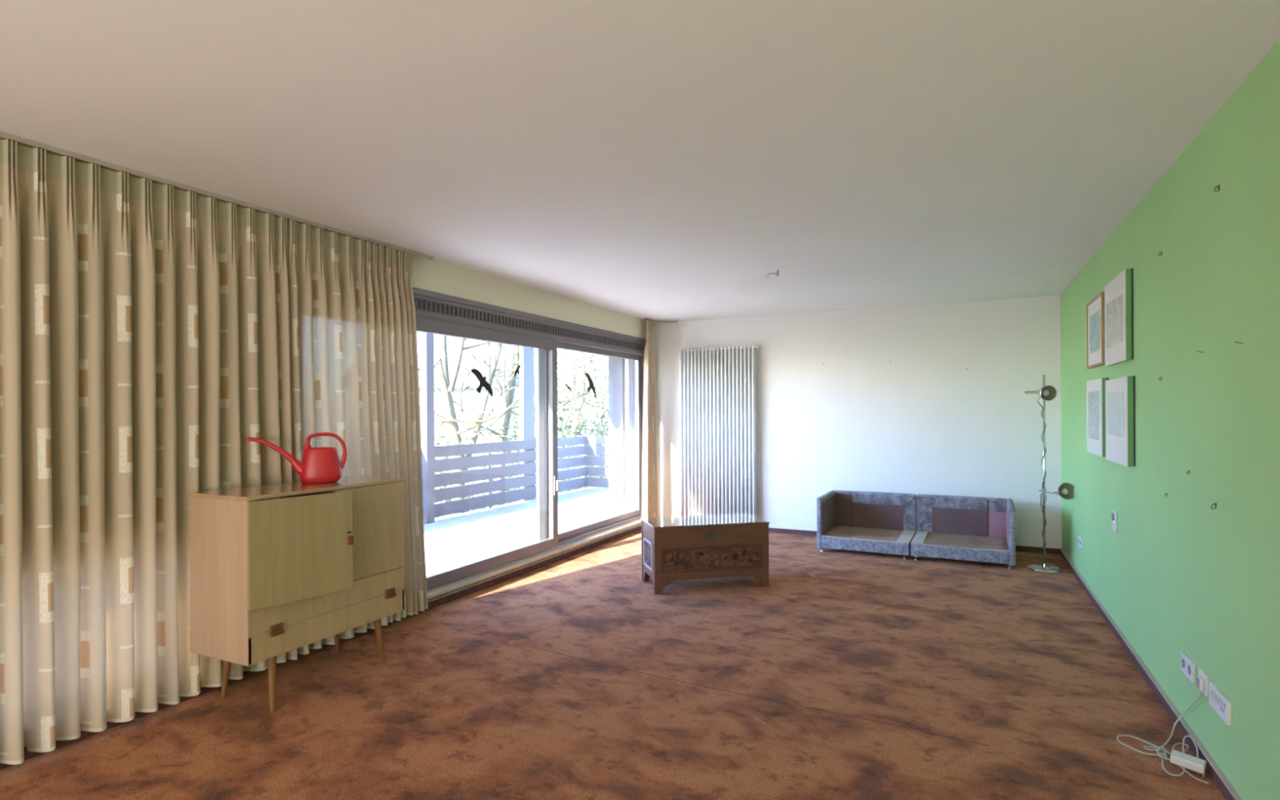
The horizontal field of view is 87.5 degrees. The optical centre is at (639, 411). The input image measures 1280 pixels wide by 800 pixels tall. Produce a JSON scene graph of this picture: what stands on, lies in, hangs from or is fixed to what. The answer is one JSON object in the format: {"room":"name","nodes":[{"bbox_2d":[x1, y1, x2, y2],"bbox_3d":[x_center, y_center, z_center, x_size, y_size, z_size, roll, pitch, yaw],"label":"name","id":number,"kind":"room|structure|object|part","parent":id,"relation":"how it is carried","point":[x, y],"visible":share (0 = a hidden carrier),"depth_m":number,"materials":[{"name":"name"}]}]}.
{"room":"living room","nodes":[
{"label":"living room","id":0,"kind":"room"},
{"bbox_2d":[0,137,656,436],"bbox_3d":[-2.430,0.160,3.041,0.160,2.500,11.766,0,0,26],"label":"wall","id":1,"kind":"structure","parent":0,"point":[432,275],"depth_m":5.69,"materials":[{"name":"beige paint"}]},
{"bbox_2d":[0,525,641,769],"bbox_3d":[-2.348,1.385,2.997,0.014,0.050,11.752,0,0,26],"label":"baseboard","id":2,"kind":"structure","parent":1,"relation":"attached to","point":[27,754],"depth_m":4.78,"materials":[{"name":"brown wood"}]},
{"bbox_2d":[412,287,646,593],"bbox_3d":[-0.970,0.226,5.986,0.150,2.183,4.840,0,0,26],"label":"door","id":3,"kind":"structure","parent":1,"relation":"in","point":[438,313],"depth_m":6.17,"materials":[{"name":"grey metal"}]},
{"bbox_2d":[471,368,493,396],"bbox_3d":[-1.261,-0.228,5.345,0.001,0.216,0.268,0,0,26],"label":"sticker","id":4,"kind":"object","parent":3,"relation":"attached to","point":[483,383],"visible":1,"depth_m":5.34,"materials":[{"name":"black plastic"}]},
{"bbox_3d":[-1.398,0.303,5.066,0.047,1.944,2.770,0,0,26],"label":"sliding sash","id":5,"kind":"part","parent":3,"relation":"part of","materials":[{"name":"clear glass"}]},
{"bbox_2d":[514,365,520,377],"bbox_3d":[-1.057,-0.348,5.770,0.001,0.106,0.097,0,0,26],"label":"sticker","id":6,"kind":"object","parent":3,"relation":"attached to","point":[518,366],"visible":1,"depth_m":5.76,"materials":[{"name":"black plastic"}]},
{"bbox_2d":[413,297,645,351],"bbox_3d":[-0.937,-0.758,5.968,0.005,0.083,4.840,0,0,26],"label":"ventilation grille","id":7,"kind":"object","parent":3,"relation":"attached to","point":[432,306],"depth_m":5.74,"materials":[{"name":"grey metal"}]},
{"bbox_3d":[-0.780,0.692,6.246,0.038,0.180,0.040,0,0,26],"label":"handle","id":8,"kind":"part","parent":3,"relation":"part of","materials":[{"name":"grey metal"}]},
{"bbox_2d":[564,383,571,391],"bbox_3d":[-0.713,-0.236,6.623,0.001,0.078,0.121,0,0,26],"label":"sticker","id":9,"kind":"object","parent":3,"relation":"attached to","point":[566,384],"visible":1,"depth_m":6.62,"materials":[{"name":"plastic"}]},
{"bbox_2d":[585,373,596,398],"bbox_3d":[-0.515,-0.271,7.033,0.001,0.265,0.228,0,0,26],"label":"sticker","id":10,"kind":"object","parent":3,"relation":"attached to","point":[591,383],"visible":1,"depth_m":7.03,"materials":[{"name":"black plastic"}]},
{"bbox_3d":[-0.445,0.293,7.182,0.045,1.955,2.070,0,0,26],"label":"fixed sash","id":11,"kind":"part","parent":3,"relation":"part of","materials":[{"name":"clear glass"}]},
{"bbox_3d":[-0.983,0.320,5.993,0.120,1.995,4.840,0,0,26],"label":"frame","id":12,"kind":"part","parent":3,"relation":"part of","materials":[{"name":"grey metal"}]},
{"bbox_2d":[426,520,641,602],"bbox_3d":[-0.917,1.304,5.963,0.055,0.027,4.880,0,0,26],"label":"trim","id":13,"kind":"structure","parent":1,"relation":"attached to","point":[441,591],"depth_m":5.71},
{"bbox_2d":[0,529,1226,799],"bbox_3d":[-0.399,1.450,2.120,4.688,0.100,12.066,0,0,26],"label":"floor","id":14,"kind":"structure","parent":0,"point":[1020,661],"depth_m":3.19,"materials":[{"name":"orange carpet"}]},
{"bbox_2d":[189,475,404,712],"bbox_3d":[-1.688,0.896,3.481,0.557,1.023,0.937,0,0,26],"label":"sideboard","id":15,"kind":"object","parent":14,"relation":"on","point":[277,569],"visible":1,"depth_m":3.17,"materials":[{"name":"brown wood"}]},
{"bbox_3d":[-2.030,1.276,3.294,0.051,0.265,0.051,0,0,26],"label":"leg","id":16,"kind":"part","parent":15,"relation":"part of","materials":[{"name":"brown wood"}]},
{"bbox_3d":[-1.731,1.275,3.151,0.066,0.266,0.042,0,0,43],"label":"leg","id":17,"kind":"part","parent":15,"relation":"part of","materials":[{"name":"brown wood"}]},
{"bbox_3d":[-1.690,1.016,3.112,0.022,0.048,0.062,0,0,26],"label":"handle","id":18,"kind":"part","parent":15,"relation":"part of","materials":[{"name":"brown wood"}]},
{"bbox_2d":[244,432,346,484],"bbox_3d":[-1.825,0.249,3.560,0.486,0.270,0.132,0,0,-26],"label":"watering can","id":19,"kind":"object","parent":15,"relation":"on","point":[318,464],"visible":1,"depth_m":3.55,"materials":[{"name":"red plastic"}]},
{"bbox_3d":[-1.901,0.252,3.524,0.312,0.234,0.088,0,0,-26],"label":"spout","id":20,"kind":"part","parent":19,"relation":"part of","materials":[{"name":"red plastic"}]},
{"bbox_3d":[-1.703,0.215,3.619,0.214,0.204,0.037,0,0,-26],"label":"handle","id":21,"kind":"part","parent":19,"relation":"part of","materials":[{"name":"red plastic"}]},
{"bbox_3d":[-1.749,0.394,3.510,0.426,0.018,0.937,0,0,26],"label":"panel","id":22,"kind":"part","parent":15,"relation":"part of","materials":[{"name":"beige wood"}]},
{"bbox_3d":[-1.606,0.648,3.188,0.018,0.489,0.487,0,0,38],"label":"door","id":23,"kind":"part","parent":15,"relation":"part of","materials":[{"name":"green wood"}]},
{"bbox_3d":[-1.564,0.954,3.422,0.017,0.120,0.899,0,0,26],"label":"panel","id":24,"kind":"part","parent":15,"relation":"part of","materials":[{"name":"brown wood"}]},
{"bbox_3d":[-1.563,1.078,3.422,0.018,0.120,0.930,0,0,26],"label":"drawer","id":25,"kind":"part","parent":15,"relation":"part of","materials":[{"name":"brown wood"}]},
{"bbox_3d":[-1.753,1.275,3.867,0.051,0.265,0.051,0,0,26],"label":"leg","id":26,"kind":"part","parent":15,"relation":"part of","materials":[{"name":"brown wood"}]},
{"bbox_3d":[-1.454,0.647,3.354,0.020,0.044,0.026,0,0,38],"label":"handle","id":27,"kind":"part","parent":15,"relation":"part of","materials":[{"name":"brown wood"}]},
{"bbox_3d":[-1.465,0.647,3.630,0.017,0.485,0.460,0,0,26],"label":"door","id":28,"kind":"part","parent":15,"relation":"part of","materials":[{"name":"brown wood"}]},
{"bbox_3d":[-1.456,1.273,3.729,0.066,0.266,0.042,0,0,-25],"label":"leg","id":29,"kind":"part","parent":15,"relation":"part of","materials":[{"name":"brown wood"}]},
{"bbox_3d":[-1.392,1.015,3.731,0.022,0.048,0.062,0,0,26],"label":"handle","id":30,"kind":"part","parent":15,"relation":"part of","materials":[{"name":"brown wood"}]},
{"bbox_2d":[640,513,769,594],"bbox_3d":[0.519,1.136,5.423,0.960,0.520,0.452,0,0,-13],"label":"chest","id":31,"kind":"object","parent":14,"relation":"on","point":[692,547],"visible":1,"depth_m":5.23,"materials":[{"name":"brown wood"}]},
{"bbox_3d":[0.065,1.133,5.317,0.007,0.190,0.250,0,0,-13],"label":"carved panel","id":32,"kind":"part","parent":31,"relation":"part of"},
{"bbox_3d":[0.065,1.133,5.317,0.013,0.214,0.280,0,0,-13],"label":"moulding","id":33,"kind":"part","parent":31,"relation":"part of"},
{"bbox_3d":[0.518,0.889,5.424,0.952,0.014,0.442,0,0,-13],"label":"lid","id":34,"kind":"part","parent":31,"relation":"part of","materials":[{"name":"brown wood"}]},
{"bbox_3d":[0.518,0.879,5.424,0.960,0.006,0.450,0,0,-13],"label":"glass","id":35,"kind":"part","parent":31,"relation":"part of","materials":[{"name":"clear glass"}]},
{"bbox_3d":[0.549,0.970,5.205,0.100,0.080,0.013,0,0,-13],"label":"lock plate","id":36,"kind":"part","parent":31,"relation":"part of","materials":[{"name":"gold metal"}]},
{"bbox_3d":[0.567,1.145,5.223,0.804,0.176,0.009,0,0,-13],"label":"panel moulding","id":37,"kind":"part","parent":31,"relation":"part of","materials":[{"name":"brown wood"}]},
{"bbox_3d":[0.567,1.145,5.222,0.770,0.144,0.012,0,0,-13],"label":"carved panel","id":38,"kind":"part","parent":31,"relation":"part of","materials":[{"name":"brown wood"}]},
{"bbox_2d":[817,489,915,559],"bbox_3d":[2.292,1.118,6.732,0.851,0.538,0.744,0,0,27],"label":"module","id":39,"kind":"object","parent":14,"relation":"on","point":[882,522],"visible":0.96,"depth_m":6.87,"materials":[{"name":"grey fabric"}]},
{"bbox_3d":[1.934,1.102,6.916,0.045,0.503,0.744,0,0,27],"label":"armrest","id":40,"kind":"part","parent":39,"relation":"part of","materials":[{"name":"grey fabric"}]},
{"bbox_3d":[2.172,1.053,7.149,0.166,0.348,0.008,0,0,27],"label":"corner panel","id":41,"kind":"part","parent":39,"relation":"part of","materials":[{"name":"brown fabric"}]},
{"bbox_3d":[2.302,1.284,6.701,0.805,0.115,0.690,0,0,27],"label":"board","id":42,"kind":"part","parent":39,"relation":"part of","materials":[{"name":"grey fabric"}]},
{"bbox_3d":[2.470,1.095,7.030,0.805,0.493,0.050,0,0,27],"label":"backrest","id":43,"kind":"part","parent":39,"relation":"part of","materials":[{"name":"grey fabric"}]},
{"bbox_3d":[2.478,1.097,6.991,0.515,0.258,0.008,0,0,27],"label":"panel","id":44,"kind":"part","parent":39,"relation":"part of","materials":[{"name":"brown fabric"}]},
{"bbox_2d":[910,493,1015,568],"bbox_3d":[3.058,1.114,6.337,0.851,0.538,0.744,0,0,27],"label":"module","id":45,"kind":"object","parent":14,"relation":"on","point":[965,528],"visible":1,"depth_m":6.49,"materials":[{"name":"grey fabric"}]},
{"bbox_3d":[3.169,1.093,6.635,0.495,0.258,0.008,0,0,27],"label":"panel","id":46,"kind":"part","parent":45,"relation":"part of","materials":[{"name":"brown fabric"}]},
{"bbox_3d":[3.028,1.281,6.327,0.805,0.115,0.690,0,0,27],"label":"board","id":47,"kind":"part","parent":45,"relation":"part of","materials":[{"name":"grey fabric"}]},
{"bbox_3d":[3.197,1.091,6.656,0.805,0.493,0.050,0,0,27],"label":"backrest","id":48,"kind":"part","parent":45,"relation":"part of","materials":[{"name":"grey fabric"}]},
{"bbox_3d":[3.467,1.097,6.482,0.166,0.248,0.008,0,0,27],"label":"corner panel","id":49,"kind":"part","parent":45,"relation":"part of","materials":[{"name":"pink fabric"}]},
{"bbox_3d":[3.416,1.095,6.153,0.045,0.503,0.744,0,0,27],"label":"armrest","id":50,"kind":"part","parent":45,"relation":"part of","materials":[{"name":"grey fabric"}]},
{"bbox_2d":[1024,374,1074,573],"bbox_3d":[3.570,0.531,5.842,0.342,1.700,0.268,0,0,8],"label":"floor lamp","id":51,"kind":"object","parent":14,"relation":"on","point":[1048,393],"visible":1,"depth_m":5.84,"materials":[{"name":"silver metal"}]},
{"bbox_3d":[3.534,0.661,5.847,0.039,1.384,0.039,0,0,26],"label":"power cord","id":52,"kind":"part","parent":51,"relation":"part of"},
{"bbox_3d":[3.543,-0.162,5.838,0.052,0.052,0.069,0,0,26],"label":"bulb","id":53,"kind":"part","parent":51,"relation":"part of","materials":[{"name":"white glass"}]},
{"bbox_3d":[3.664,0.688,5.769,0.050,0.051,0.070,0,0,26],"label":"bulb","id":54,"kind":"part","parent":51,"relation":"part of","materials":[{"name":"white glass"}]},
{"bbox_2d":[1116,675,1208,783],"bbox_3d":[2.106,1.215,2.709,0.268,0.338,0.416,0,0,26],"label":"cable","id":55,"kind":"object","parent":14,"relation":"on","point":[1183,760],"visible":1,"depth_m":2.61,"materials":[{"name":"white plastic"}]},
{"bbox_2d":[608,355,635,502],"bbox_3d":[0.111,-0.352,9.660,1.130,3.300,0.300,0,0,26],"label":"wall","id":56,"kind":"structure","parent":0,"point":[621,371],"depth_m":9.69,"materials":[{"name":"white paint"}]},
{"bbox_2d":[0,0,1279,321],"bbox_3d":[-0.411,-1.175,2.120,4.688,0.150,12.066,0,0,26],"label":"ceiling","id":57,"kind":"structure","parent":0,"point":[655,160],"depth_m":2.52,"materials":[{"name":"paint"}]},
{"bbox_2d":[0,131,433,259],"bbox_3d":[-2.517,-1.079,2.555,0.024,0.022,4.820,0,0,26],"label":"rail","id":58,"kind":"object","parent":57,"relation":"attached to","point":[4,135],"visible":1,"depth_m":3.21,"materials":[{"name":"white metal"}]},
{"bbox_2d":[0,138,427,764],"bbox_3d":[-2.362,0.154,2.866,0.124,2.438,3.951,0,0,26],"label":"pleated curtain","id":59,"kind":"object","parent":58,"relation":"hanging from","point":[148,330],"visible":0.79,"depth_m":3.04,"materials":[{"name":"beige fabric"}]},
{"bbox_2d":[644,318,677,323],"bbox_3d":[0.221,-1.092,8.062,0.489,0.022,0.154,0,0,-34],"label":"rail","id":60,"kind":"object","parent":57,"relation":"attached to","point":[647,319],"visible":1,"depth_m":8.14,"materials":[{"name":"white metal"}]},
{"bbox_2d":[641,320,657,517],"bbox_3d":[0.116,0.102,7.967,0.081,2.358,0.331,0,0,26],"label":"curtain","id":61,"kind":"object","parent":60,"relation":"hanging from","point":[649,488],"visible":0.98,"depth_m":7.92,"materials":[{"name":"beige fabric"}]},
{"bbox_2d":[764,270,778,278],"bbox_3d":[1.032,-1.078,5.246,0.108,0.058,0.023,0,0,18],"label":"outlet","id":62,"kind":"object","parent":57,"relation":"attached to","point":[766,276],"visible":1,"depth_m":5.25,"materials":[{"name":"white plastic"}]},
{"bbox_2d":[655,295,1062,548],"bbox_3d":[2.139,0.138,7.452,4.638,2.500,0.150,0,0,26],"label":"wall","id":63,"kind":"structure","parent":0,"point":[920,421],"depth_m":7.09,"materials":[{"name":"white paint"}]},
{"bbox_2d":[680,344,760,515],"bbox_3d":[0.939,0.253,7.859,0.981,2.021,0.156,0,0,26],"label":"radiator","id":64,"kind":"object","parent":63,"relation":"attached to","point":[718,451],"visible":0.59,"depth_m":7.83,"materials":[{"name":"metal"}]},
{"bbox_2d":[768,527,1060,554],"bbox_3d":[2.132,1.360,7.367,4.288,0.055,0.014,0,0,26],"label":"baseboard","id":65,"kind":"structure","parent":63,"relation":"attached to","point":[1020,548],"depth_m":7.02,"materials":[{"name":"brown wood"}]},
{"bbox_2d":[1060,39,1279,799],"bbox_3d":[1.572,0.140,1.111,0.150,2.500,11.766,0,0,26],"label":"wall","id":66,"kind":"structure","parent":0,"point":[1178,573],"depth_m":2.64,"materials":[{"name":"green paint"}]},
{"bbox_2d":[1078,535,1083,548],"bbox_3d":[3.548,1.051,5.386,0.012,0.076,0.180,0,0,26],"label":"wall socket","id":67,"kind":"object","parent":66,"relation":"attached to","point":[1080,540],"visible":1,"depth_m":5.35,"materials":[{"name":"white plastic"}]},
{"bbox_2d":[1086,291,1105,368],"bbox_3d":[3.158,-0.547,4.621,0.035,0.470,0.590,0,0,26],"label":"framed picture","id":68,"kind":"object","parent":66,"relation":"attached to","point":[1095,308],"visible":0.78,"depth_m":4.59,"materials":[{"name":"white paper"}]},
{"bbox_2d":[1089,310,1100,353],"bbox_3d":[3.147,-0.547,4.626,0.001,0.263,0.389,0,0,26],"label":"print","id":69,"kind":"object","parent":68,"relation":"attached to","point":[1095,316],"depth_m":4.61},
{"bbox_2d":[1086,377,1108,457],"bbox_3d":[3.155,0.037,4.613,0.039,0.516,0.589,0,0,26],"label":"framed picture","id":70,"kind":"object","parent":66,"relation":"attached to","point":[1095,388],"visible":0.89,"depth_m":4.54,"materials":[{"name":"paper"}]},
{"bbox_2d":[1088,391,1099,440],"bbox_3d":[3.141,0.027,4.629,0.001,0.329,0.421,0,0,26],"label":"print","id":71,"kind":"object","parent":70,"relation":"attached to","point":[1093,396],"depth_m":4.62},
{"bbox_3d":[3.154,0.038,4.616,0.028,0.514,0.585,0,0,26],"label":"box frame","id":72,"kind":"part","parent":70,"relation":"part of","materials":[{"name":"white wood"}]},
{"bbox_2d":[1111,510,1117,533],"bbox_3d":[2.945,0.684,4.155,0.026,0.136,0.080,0,0,26],"label":"switch","id":73,"kind":"object","parent":66,"relation":"attached to","point":[1114,514],"visible":1,"depth_m":4.13,"materials":[{"name":"white plastic"}]},
{"bbox_3d":[2.939,0.654,4.157,0.014,0.048,0.048,0,0,26],"label":"knob","id":74,"kind":"part","parent":73,"relation":"part of","materials":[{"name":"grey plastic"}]},
{"bbox_2d":[1104,268,1133,366],"bbox_3d":[2.851,-0.542,3.987,0.037,0.508,0.599,0,0,26],"label":"framed picture","id":75,"kind":"object","parent":66,"relation":"attached to","point":[1118,293],"visible":1,"depth_m":3.87,"materials":[{"name":"paper"}]},
{"bbox_2d":[1106,293,1122,347],"bbox_3d":[2.838,-0.536,4.002,0.001,0.273,0.464,0,0,26],"label":"print","id":76,"kind":"object","parent":75,"relation":"attached to","point":[1113,304],"depth_m":3.98},
{"bbox_2d":[1105,375,1135,466],"bbox_3d":[2.844,0.053,3.966,0.037,0.502,0.624,0,0,26],"label":"framed picture","id":77,"kind":"object","parent":66,"relation":"attached to","point":[1120,398],"visible":1,"depth_m":3.84,"materials":[{"name":"paper"}]},
{"bbox_2d":[1107,391,1123,436],"bbox_3d":[2.831,0.014,3.982,0.001,0.260,0.459,0,0,26],"label":"print","id":78,"kind":"object","parent":77,"relation":"attached to","point":[1115,398],"depth_m":3.97},
{"bbox_3d":[2.843,0.054,3.969,0.026,0.500,0.620,0,0,26],"label":"box frame","id":79,"kind":"part","parent":77,"relation":"part of","materials":[{"name":"wood"}]},
{"bbox_2d":[1059,547,1242,799],"bbox_3d":[1.501,1.365,1.140,0.014,0.052,11.752,0,0,26],"label":"baseboard","id":80,"kind":"structure","parent":66,"relation":"attached to","point":[1226,793],"depth_m":3.20,"materials":[{"name":"brown wood"}]},
{"bbox_2d":[1181,650,1195,684],"bbox_3d":[2.307,1.076,2.815,0.014,0.082,0.166,0,0,26],"label":"wall socket","id":81,"kind":"object","parent":66,"relation":"attached to","point":[1188,665],"visible":1,"depth_m":2.79,"materials":[{"name":"white plastic"}]},
{"bbox_2d":[1198,667,1208,696],"bbox_3d":[2.222,1.067,2.636,0.010,0.080,0.090,0,0,26],"label":"wall socket","id":82,"kind":"object","parent":66,"relation":"attached to","point":[1202,673],"visible":0.74,"depth_m":2.60,"materials":[{"name":"white plastic"}]},
{"bbox_2d":[1210,502,1216,509],"bbox_3d":[2.158,0.356,2.517,0.017,0.027,0.011,0,0,26],"label":"hook","id":83,"kind":"object","parent":66,"relation":"attached to","point":[1215,504],"visible":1,"depth_m":2.51,"materials":[{"name":"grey metal"}]},
{"bbox_2d":[1208,681,1231,725],"bbox_3d":[2.138,1.075,2.465,0.014,0.085,0.197,0,0,26],"label":"panel","id":84,"kind":"object","parent":66,"relation":"attached to","point":[1222,705],"visible":1,"depth_m":2.44,"materials":[{"name":"white plastic"}]},
{"label":"outside","id":85,"kind":"structure","parent":0,"visible":0},
{"bbox_3d":[-18.920,6.590,36.897,53.800,0.200,100.000,0,0,26],"label":"ground","id":86,"kind":"structure","parent":85,"visible":0},
{"bbox_2d":[420,424,493,519],"bbox_3d":[-5.396,3.333,16.613,3.969,6.200,3.944,0,0,42],"label":"shrub","id":87,"kind":"object","parent":86,"relation":"on","point":[441,436],"visible":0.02,"depth_m":16.21,"materials":[{"name":"green plant"}]},
{"bbox_2d":[417,331,535,517],"bbox_3d":[-11.206,0.353,39.064,8.800,12.200,9.000,0,0,1],"label":"house","id":88,"kind":"structure","parent":86,"relation":"on","point":[470,401],"depth_m":35.05,"materials":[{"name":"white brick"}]},
{"bbox_2d":[417,333,608,515],"bbox_3d":[-3.866,0.605,11.607,5.473,11.629,6.610,0,0,26],"label":"tree","id":89,"kind":"object","parent":86,"relation":"on","point":[451,433],"visible":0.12,"depth_m":11.06,"materials":[{"name":"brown plant"}]},
{"bbox_2d":[417,331,608,514],"bbox_3d":[-3.170,0.479,12.364,5.087,11.872,5.050,0,0,26],"label":"tree","id":90,"kind":"object","parent":86,"relation":"on","point":[511,382],"visible":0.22,"depth_m":12.17,"materials":[{"name":"green plant"}]},
{"bbox_2d":[417,333,608,490],"bbox_3d":[-1.898,0.927,18.443,6.627,10.969,7.917,0,0,26],"label":"tree","id":91,"kind":"object","parent":86,"relation":"on","point":[576,421],"visible":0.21,"depth_m":18.04,"materials":[{"name":"green plant"}]},
{"bbox_2d":[479,395,599,506],"bbox_3d":[-2.983,2.885,19.249,3.713,7.072,3.852,0,0,-34],"label":"shrub","id":92,"kind":"object","parent":86,"relation":"on","point":[517,405],"visible":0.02,"depth_m":18.98,"materials":[{"name":"green plant"}]},
{"bbox_2d":[517,349,608,493],"bbox_3d":[-1.810,1.470,25.202,5.542,9.892,5.774,0,0,26],"label":"shrub","id":93,"kind":"object","parent":86,"relation":"on","point":[588,368],"visible":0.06,"depth_m":24.33,"materials":[{"name":"green plant"}]},
{"bbox_2d":[557,371,608,492],"bbox_3d":[-0.400,2.373,21.303,5.071,8.071,4.772,0,0,-36],"label":"shrub","id":94,"kind":"object","parent":86,"relation":"on","point":[586,419],"visible":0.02,"depth_m":20.80,"materials":[{"name":"green plant"}]},
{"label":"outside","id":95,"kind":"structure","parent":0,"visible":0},
{"bbox_2d":[423,486,635,576],"bbox_3d":[-2.267,1.419,6.093,2.210,0.220,15.000,0,0,26],"label":"deck","id":96,"kind":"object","parent":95,"point":[455,540],"depth_m":7.63,"materials":[{"name":"white"}]},
{"bbox_2d":[420,332,435,524],"bbox_3d":[-2.498,-0.290,7.860,0.087,3.200,0.130,0,0,26],"label":"post","id":97,"kind":"object","parent":96,"relation":"on","point":[427,340],"visible":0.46,"depth_m":7.81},
{"bbox_2d":[434,435,608,517],"bbox_3d":[-3.220,0.868,5.377,1.080,0.892,12.685,0,0,26],"label":"balustrade","id":98,"kind":"object","parent":96,"relation":"on","point":[489,500],"visible":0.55,"depth_m":9.22,"materials":[{"name":"wood"}]},
{"bbox_2d":[519,346,534,501],"bbox_3d":[-1.667,-0.294,9.863,0.070,3.200,0.280,0,0,26],"label":"post","id":99,"kind":"object","parent":96,"relation":"on","point":[526,386],"visible":0.56,"depth_m":9.80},
{"bbox_2d":[535,348,537,497],"bbox_3d":[-1.524,-0.295,10.160,0.070,3.200,0.120,0,0,26],"label":"post","id":100,"kind":"object","parent":96,"relation":"on","point":[535,348],"visible":0.11,"depth_m":10.12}
]}

